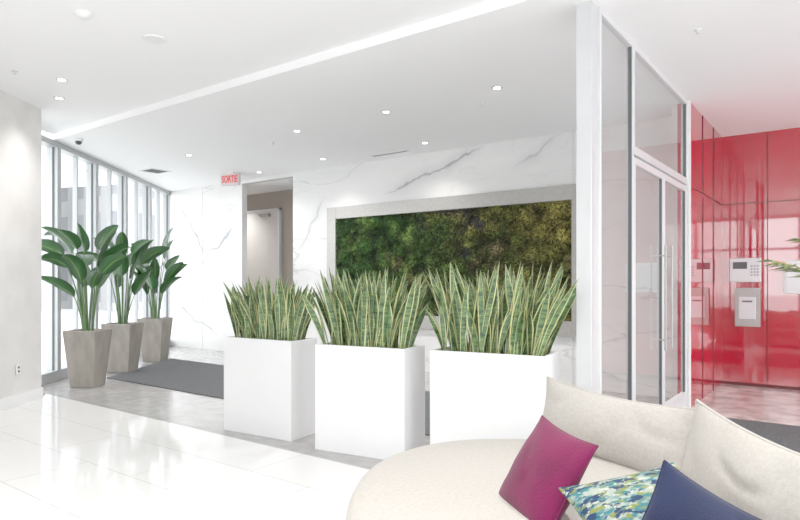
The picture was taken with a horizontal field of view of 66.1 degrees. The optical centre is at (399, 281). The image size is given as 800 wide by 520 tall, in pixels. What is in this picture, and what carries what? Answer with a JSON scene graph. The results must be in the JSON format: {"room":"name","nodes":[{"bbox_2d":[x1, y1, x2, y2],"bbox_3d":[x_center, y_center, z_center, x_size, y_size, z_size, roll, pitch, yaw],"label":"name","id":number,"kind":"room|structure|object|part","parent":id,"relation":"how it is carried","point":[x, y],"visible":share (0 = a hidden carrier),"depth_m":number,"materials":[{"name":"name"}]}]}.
{"room":"lobby","nodes":[
{"label":"lobby","id":0,"kind":"room"},
{"bbox_2d":[0,90,40,398],"bbox_3d":[-4.589,-0.340,3.094,0.620,3.480,8.647,0,0,-1],"label":"wall","id":1,"kind":"structure","parent":0,"point":[20,121],"depth_m":7.00,"materials":[{"name":"paint"}]},
{"bbox_2d":[16,364,20,374],"bbox_3d":[-4.304,0.985,6.930,0.015,0.110,0.070,0,0,-1],"label":"wall outlet","id":2,"kind":"object","parent":1,"relation":"attached to","point":[18,367],"visible":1,"depth_m":6.92,"materials":[{"name":"white plastic"}]},
{"bbox_2d":[0,387,42,411],"bbox_3d":[-4.269,1.335,3.098,0.020,0.130,8.647,0,0,-1],"label":"baseboard","id":3,"kind":"structure","parent":1,"relation":"attached to","point":[10,402],"depth_m":6.97,"materials":[{"name":"white paint"}]},
{"bbox_2d":[151,183,169,316],"bbox_3d":[-5.142,-0.300,13.032,0.160,3.400,1.209,0,0,-2],"label":"window","id":4,"kind":"structure","parent":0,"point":[166,194],"depth_m":13.57,"materials":[{"name":"glass"}]},
{"bbox_2d":[0,0,490,133],"bbox_3d":[-1.876,-2.240,1.668,13.200,0.320,7.650,0,0,36],"label":"ceiling","id":5,"kind":"structure","parent":0,"point":[108,67],"depth_m":5.27,"materials":[{"name":"paint"}]},
{"bbox_2d":[56,78,67,81],"bbox_3d":[-3.480,-2.077,6.321,0.116,0.006,0.116,0,0,36],"label":"recessed light","id":6,"kind":"object","parent":5,"relation":"in","point":[57,79],"visible":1,"depth_m":6.32,"materials":[{"name":"metal"}]},
{"bbox_2d":[74,9,92,19],"bbox_3d":[-2.445,-2.059,4.748,0.130,0.049,0.130,0,0,36],"label":"recessed light","id":7,"kind":"object","parent":5,"relation":"attached to","point":[82,14],"visible":1,"depth_m":4.71,"materials":[{"name":"white plastic"}]},
{"bbox_2d":[142,34,166,43],"bbox_3d":[-2.100,-2.075,5.256,0.200,0.018,0.200,0,0,36],"label":"ceiling speaker","id":8,"kind":"object","parent":5,"relation":"attached to","point":[151,38],"visible":1,"depth_m":5.24},
{"bbox_2d":[247,189,292,289],"bbox_3d":[-2.866,-0.270,12.770,3.600,3.340,1.080,0,0,36],"label":"wall","id":9,"kind":"structure","parent":0,"point":[283,199],"depth_m":13.01,"materials":[{"name":"paint"}]},
{"bbox_2d":[247,208,281,294],"bbox_3d":[-3.086,-0.085,13.380,1.300,2.970,0.160,0,0,36],"label":"door","id":10,"kind":"structure","parent":9,"relation":"in","point":[264,227],"depth_m":13.29,"materials":[{"name":"paint"}]},
{"bbox_2d":[247,178,292,194],"bbox_3d":[-2.866,-1.970,12.770,3.600,0.060,1.080,0,0,36],"label":"ceiling","id":11,"kind":"structure","parent":0,"point":[284,184],"depth_m":12.48,"materials":[{"name":"paint"}]},
{"bbox_2d":[0,345,799,519],"bbox_3d":[-1.502,1.450,4.905,16.250,0.100,13.100,0,0,36],"label":"floor","id":12,"kind":"structure","parent":0,"point":[61,458],"depth_m":4.87,"materials":[{"name":"white tile"}]},
{"bbox_2d":[41,135,58,384],"bbox_3d":[-4.935,-0.300,8.202,0.160,3.400,1.209,0,0,-2],"label":"window","id":13,"kind":"structure","parent":12,"relation":"on","point":[51,374],"depth_m":8.75,"materials":[{"name":"metal"}]},
{"bbox_2d":[59,143,96,379],"bbox_3d":[-4.987,-0.300,9.409,0.160,3.400,1.209,0,0,-2],"label":"window","id":14,"kind":"structure","parent":12,"relation":"on","point":[91,163],"depth_m":9.41,"materials":[{"name":"glass"}]},
{"bbox_2d":[41,223,130,387],"bbox_3d":[-4.247,0.299,8.172,1.216,2.203,1.152,0,0,39],"label":"potted plant","id":15,"kind":"object","parent":12,"relation":"on","point":[87,348],"visible":0.96,"depth_m":8.10,"materials":[{"name":"green plant"}]},
{"bbox_3d":[-4.247,0.120,8.219,0.468,1.143,0.435,0,0,41],"label":"stem","id":16,"kind":"part","parent":15,"relation":"part of","materials":[{"name":"green plant"}]},
{"bbox_2d":[62,328,111,387],"bbox_3d":[-4.190,1.020,8.250,0.448,0.760,0.448,0,0,2],"label":"pot","id":17,"kind":"object","parent":15,"relation":"attached to","point":[87,350],"depth_m":8.07,"materials":[{"name":"grey concrete"}]},
{"bbox_2d":[97,159,126,327],"bbox_3d":[-5.039,-0.300,10.617,0.160,3.400,1.209,0,0,-2],"label":"window","id":18,"kind":"structure","parent":12,"relation":"on","point":[121,175],"depth_m":10.62,"materials":[{"name":"metal"}]},
{"bbox_2d":[75,232,169,372],"bbox_3d":[-4.274,0.320,9.696,1.345,2.160,1.000,0,0,2],"label":"potted plant","id":19,"kind":"object","parent":12,"relation":"on","point":[126,338],"visible":0.8,"depth_m":9.52,"materials":[{"name":"green plant"}]},
{"bbox_2d":[101,322,143,372],"bbox_3d":[-4.330,1.020,9.600,0.468,0.760,0.468,0,0,2],"label":"pot","id":20,"kind":"object","parent":19,"relation":"attached to","point":[126,338],"depth_m":9.42,"materials":[{"name":"grey concrete"}]},
{"bbox_3d":[-4.318,0.127,9.607,0.531,1.129,0.398,0,0,2],"label":"stem","id":21,"kind":"part","parent":19,"relation":"part of","materials":[{"name":"green plant"}]},
{"bbox_2d":[127,173,150,353],"bbox_3d":[-5.090,-0.300,11.825,0.160,3.400,1.209,0,0,-2],"label":"window","id":22,"kind":"structure","parent":12,"relation":"on","point":[146,186],"depth_m":12.37,"materials":[{"name":"metal"}]},
{"bbox_2d":[131,227,187,361],"bbox_3d":[-4.379,0.211,10.994,1.108,2.378,1.089,0,0,-36],"label":"potted plant","id":23,"kind":"object","parent":12,"relation":"on","point":[156,336],"visible":0.86,"depth_m":10.82,"materials":[{"name":"green plant"}]},
{"bbox_2d":[137,317,172,361],"bbox_3d":[-4.360,1.020,10.950,0.458,0.760,0.458,0,0,2],"label":"pot","id":24,"kind":"object","parent":23,"relation":"attached to","point":[156,336],"depth_m":10.77,"materials":[{"name":"grey concrete"}]},
{"bbox_3d":[-4.365,0.092,10.997,0.350,1.198,0.436,0,0,-19],"label":"stem","id":25,"kind":"part","parent":23,"relation":"part of","materials":[{"name":"green plant"}]},
{"bbox_2d":[107,358,429,435],"bbox_3d":[-1.407,1.394,7.976,8.250,0.012,1.850,0,0,36],"label":"floor mat","id":26,"kind":"object","parent":12,"relation":"on","point":[200,378],"visible":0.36,"depth_m":8.93,"materials":[{"name":"carpet"}]},
{"bbox_2d":[223,276,316,441],"bbox_3d":[-1.229,0.665,5.735,1.171,1.470,0.516,0,0,31],"label":"planter","id":27,"kind":"object","parent":12,"relation":"on","point":[269,367],"visible":0.98,"depth_m":5.58,"materials":[{"name":"white paint"}]},
{"bbox_2d":[301,267,429,459],"bbox_3d":[-0.310,0.634,5.142,1.176,1.532,0.489,0,0,28],"label":"planter","id":28,"kind":"object","parent":12,"relation":"on","point":[370,386],"visible":1,"depth_m":4.97,"materials":[{"name":"white paint"}]},
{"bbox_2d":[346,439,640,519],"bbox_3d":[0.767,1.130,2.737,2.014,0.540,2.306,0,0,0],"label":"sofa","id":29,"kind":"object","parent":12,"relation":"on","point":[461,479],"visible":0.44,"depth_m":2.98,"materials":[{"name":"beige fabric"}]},
{"bbox_2d":[499,415,598,519],"bbox_3d":[0.611,0.828,2.639,0.253,0.407,0.493,0,0,-14],"label":"throw pillow","id":30,"kind":"object","parent":29,"relation":"on","point":[550,458],"visible":0.83,"depth_m":2.53,"materials":[{"name":"fabric"}]},
{"bbox_2d":[543,376,693,471],"bbox_3d":[1.148,0.800,3.409,0.196,0.414,1.045,0,0,-34],"label":"cushion","id":31,"kind":"object","parent":29,"relation":"on","point":[640,436],"visible":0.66,"depth_m":3.25,"materials":[{"name":"beige fabric"}]},
{"bbox_2d":[559,462,679,519],"bbox_3d":[0.890,0.843,2.200,0.509,0.260,0.411,0,0,-8],"label":"throw pillow","id":32,"kind":"object","parent":29,"relation":"on","point":[627,497],"visible":0.63,"depth_m":2.24,"materials":[{"name":"multicoloured fabric"}]},
{"bbox_2d":[641,460,761,519],"bbox_3d":[0.924,0.830,1.914,0.516,0.498,0.212,0,0,10],"label":"throw pillow","id":33,"kind":"object","parent":29,"relation":"on","point":[675,496],"visible":1,"depth_m":1.93,"materials":[{"name":"blue fabric"}]},
{"bbox_2d":[680,399,799,519],"bbox_3d":[1.384,0.791,2.440,0.192,0.441,1.142,0,0,0],"label":"cushion","id":34,"kind":"object","parent":29,"relation":"on","point":[759,476],"visible":0.76,"depth_m":2.39,"materials":[{"name":"beige fabric"}]},
{"bbox_2d":[423,261,578,443],"bbox_3d":[0.752,0.615,4.666,1.311,1.566,0.544,0,0,28],"label":"planter","id":35,"kind":"object","parent":12,"relation":"on","point":[479,389],"visible":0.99,"depth_m":4.53,"materials":[{"name":"white paint"}]},
{"bbox_2d":[576,0,597,392],"bbox_3d":[1.351,-0.300,4.442,0.112,3.400,0.130,0,0,36],"label":"column","id":36,"kind":"structure","parent":12,"relation":"on","point":[586,12],"depth_m":4.40,"materials":[{"name":"paint"}]},
{"bbox_2d":[598,6,633,400],"bbox_3d":[1.681,-0.300,4.802,0.050,3.400,0.840,0,0,36],"label":"window","id":37,"kind":"structure","parent":12,"relation":"on","point":[603,17],"depth_m":5.09,"materials":[{"name":"metal"}]},
{"bbox_2d":[634,157,666,404],"bbox_3d":[2.259,0.170,5.537,0.095,2.440,0.990,0,0,36],"label":"door","id":38,"kind":"structure","parent":37,"relation":"attached to","point":[662,249],"depth_m":5.89,"materials":[{"name":"metal"}]},
{"bbox_3d":[2.492,0.150,5.831,0.070,1.000,0.020,0,0,36],"label":"handle","id":39,"kind":"part","parent":38,"relation":"part of","materials":[{"name":"metal"}]},
{"bbox_2d":[634,43,686,184],"bbox_3d":[2.538,-1.535,5.960,0.050,0.930,2.040,0,0,36],"label":"window","id":40,"kind":"structure","parent":37,"relation":"attached to","point":[639,154],"depth_m":6.00,"materials":[{"name":"metal"}]},
{"bbox_2d":[664,174,686,406],"bbox_3d":[2.854,0.170,6.341,0.095,2.440,0.990,0,0,36],"label":"door","id":41,"kind":"structure","parent":40,"relation":"attached to","point":[680,400],"depth_m":6.70,"materials":[{"name":"metal"}]},
{"bbox_3d":[2.641,0.150,6.032,0.070,1.000,0.020,0,0,36],"label":"handle","id":42,"kind":"part","parent":41,"relation":"part of","materials":[{"name":"metal"}]},
{"bbox_2d":[725,417,799,452],"bbox_3d":[3.770,1.394,4.674,3.100,0.012,2.100,0,0,36],"label":"floor mat","id":43,"kind":"object","parent":12,"relation":"on","point":[788,436],"visible":0.02,"depth_m":5.70,"materials":[{"name":"carpet"}]},
{"bbox_2d":[757,238,799,277],"bbox_3d":[2.630,0.561,3.016,1.464,1.677,1.660,0,0,36],"label":"potted palm","id":44,"kind":"object","parent":12,"relation":"on","point":[784,265],"visible":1,"depth_m":3.12,"materials":[{"name":"green plant"}]},
{"bbox_2d":[170,116,671,397],"bbox_3d":[-0.850,-0.300,10.577,10.750,3.400,0.207,0,0,36],"label":"wall","id":45,"kind":"structure","parent":0,"point":[544,160],"depth_m":9.24,"materials":[{"name":"stone"}]},
{"bbox_2d":[241,184,242,295],"bbox_3d":[-3.121,-0.270,12.128,0.025,3.340,0.015,0,0,36],"label":"trim","id":46,"kind":"structure","parent":45,"relation":"attached to","point":[241,184],"depth_m":12.12,"materials":[{"name":"metal"}]},
{"bbox_2d":[327,184,575,336],"bbox_3d":[0.561,-0.280,9.341,4.490,2.000,0.140,0,0,36],"label":"living wall","id":47,"kind":"structure","parent":45,"relation":"attached to","point":[533,228],"depth_m":9.11,"materials":[{"name":"plant"}]},
{"bbox_2d":[47,0,799,191],"bbox_3d":[0.713,-2.200,8.025,16.600,0.400,5.650,0,0,36],"label":"ceiling","id":48,"kind":"structure","parent":0,"point":[741,72],"depth_m":6.42,"materials":[{"name":"paint"}]},
{"bbox_2d":[74,138,82,144],"bbox_3d":[-4.500,-1.962,8.600,0.120,0.084,0.120,0,0,36],"label":"dome camera","id":49,"kind":"object","parent":48,"relation":"attached to","point":[78,141],"visible":1,"depth_m":8.56,"materials":[{"name":"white plastic"}]},
{"bbox_2d":[139,168,171,173],"bbox_3d":[-4.400,-1.995,11.050,0.400,0.010,0.400,0,0,36],"label":"ceiling vent","id":50,"kind":"object","parent":48,"relation":"in","point":[150,170],"visible":1,"depth_m":11.06,"materials":[{"name":"grey metal"}]},
{"bbox_2d":[221,172,240,185],"bbox_3d":[-3.101,-1.883,11.249,0.400,0.235,0.063,0,0,22],"label":"exit sign","id":51,"kind":"object","parent":48,"relation":"attached to","point":[228,179],"visible":1,"depth_m":11.21,"materials":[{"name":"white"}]},
{"bbox_2d":[370,150,410,156],"bbox_3d":[-0.150,-1.995,9.550,0.700,0.010,0.120,0,0,36],"label":"ceiling vent","id":52,"kind":"object","parent":48,"relation":"in","point":[402,151],"visible":1,"depth_m":9.53,"materials":[{"name":"grey metal"}]},
{"bbox_2d":[492,86,502,89],"bbox_3d":[1.000,-1.997,6.328,0.116,0.006,0.116,0,0,36],"label":"recessed light","id":53,"kind":"object","parent":48,"relation":"in","point":[494,87],"visible":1,"depth_m":6.31,"materials":[{"name":"metal"}]},
{"bbox_2d":[694,28,701,33],"bbox_3d":[2.360,-1.987,4.870,0.060,0.038,0.060,0,0,36],"label":"sprinkler head","id":54,"kind":"object","parent":48,"relation":"attached to","point":[697,30],"visible":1,"depth_m":4.86},
{"bbox_2d":[672,104,676,396],"bbox_3d":[3.240,-0.300,7.119,0.060,3.400,0.500,0,0,36],"label":"wall","id":55,"kind":"structure","parent":0,"point":[674,107],"depth_m":6.92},
{"bbox_2d":[677,103,721,406],"bbox_3d":[3.822,-0.300,7.746,0.130,3.400,2.200,0,0,36],"label":"wall","id":56,"kind":"structure","parent":0,"point":[696,116],"depth_m":7.34,"materials":[{"name":"red glass"}]},
{"bbox_2d":[685,100,690,406],"bbox_3d":[3.172,-0.300,6.809,0.080,3.400,0.080,0,0,36],"label":"trim","id":57,"kind":"structure","parent":56,"relation":"attached to","point":[688,185],"depth_m":6.76,"materials":[{"name":"white metal"}]},
{"bbox_2d":[722,127,799,386],"bbox_3d":[6.686,-0.300,6.908,5.470,3.400,0.140,0,0,36],"label":"wall","id":58,"kind":"structure","parent":0,"point":[744,157],"depth_m":8.20,"materials":[{"name":"red glass"}]},
{"bbox_2d":[691,116,799,398],"bbox_3d":[6.031,-0.300,6.024,5.470,3.400,2.060,0,0,36],"label":"trim","id":59,"kind":"structure","parent":58,"relation":"attached to","point":[767,201],"depth_m":7.94,"materials":[{"name":"metal"}]},
{"bbox_2d":[730,258,760,281],"bbox_3d":[4.653,-0.160,8.281,0.370,0.320,0.061,0,0,36],"label":"intercom panel","id":60,"kind":"object","parent":58,"relation":"attached to","point":[741,269],"visible":1,"depth_m":8.26,"materials":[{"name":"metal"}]},
{"bbox_2d":[735,288,759,326],"bbox_3d":[4.672,0.340,8.264,0.300,0.520,0.065,0,0,36],"label":"card reader","id":61,"kind":"object","parent":58,"relation":"attached to","point":[747,300],"visible":1,"depth_m":8.26,"materials":[{"name":"metal"}]},
{"bbox_3d":[4.667,0.350,8.258,0.200,0.300,0.012,0,0,36],"label":"door","id":62,"kind":"part","parent":61,"relation":"part of","materials":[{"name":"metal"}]},
{"bbox_2d":[783,260,799,293],"bbox_3d":[5.207,-0.065,7.878,0.500,0.430,0.050,0,0,36],"label":"wall display","id":63,"kind":"object","parent":58,"relation":"attached to","point":[791,285],"visible":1,"depth_m":7.95,"materials":[{"name":"metal"}]},
{"label":"outside","id":64,"kind":"structure","parent":0,"visible":0},
{"bbox_2d":[41,308,162,371],"bbox_3d":[-1.045,1.555,6.993,130.000,0.090,130.000,0,0,36],"label":"ground","id":65,"kind":"structure","parent":64,"point":[66,314],"depth_m":22.91,"materials":[{"name":"white"}]},
{"bbox_2d":[41,184,45,311],"bbox_3d":[-24.000,-6.800,30.000,9.400,16.600,9.400,0,0,36],"label":"building","id":66,"kind":"structure","parent":65,"relation":"on","point":[43,187],"depth_m":30.75,"materials":[{"name":"metal"}]},
{"bbox_2d":[61,184,162,310],"bbox_3d":[-15.000,-2.800,38.000,8.400,8.600,10.400,0,0,36],"label":"building","id":67,"kind":"structure","parent":65,"relation":"on","point":[66,192],"depth_m":33.28,"materials":[{"name":"metal"}]},
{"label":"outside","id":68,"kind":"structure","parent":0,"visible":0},
{"bbox_2d":[41,130,133,187],"bbox_3d":[-6.553,-2.335,10.539,2.927,0.230,8.043,0,0,-2],"label":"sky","id":69,"kind":"structure","parent":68,"point":[66,161],"depth_m":12.57,"materials":[{"name":"white"}]}
]}

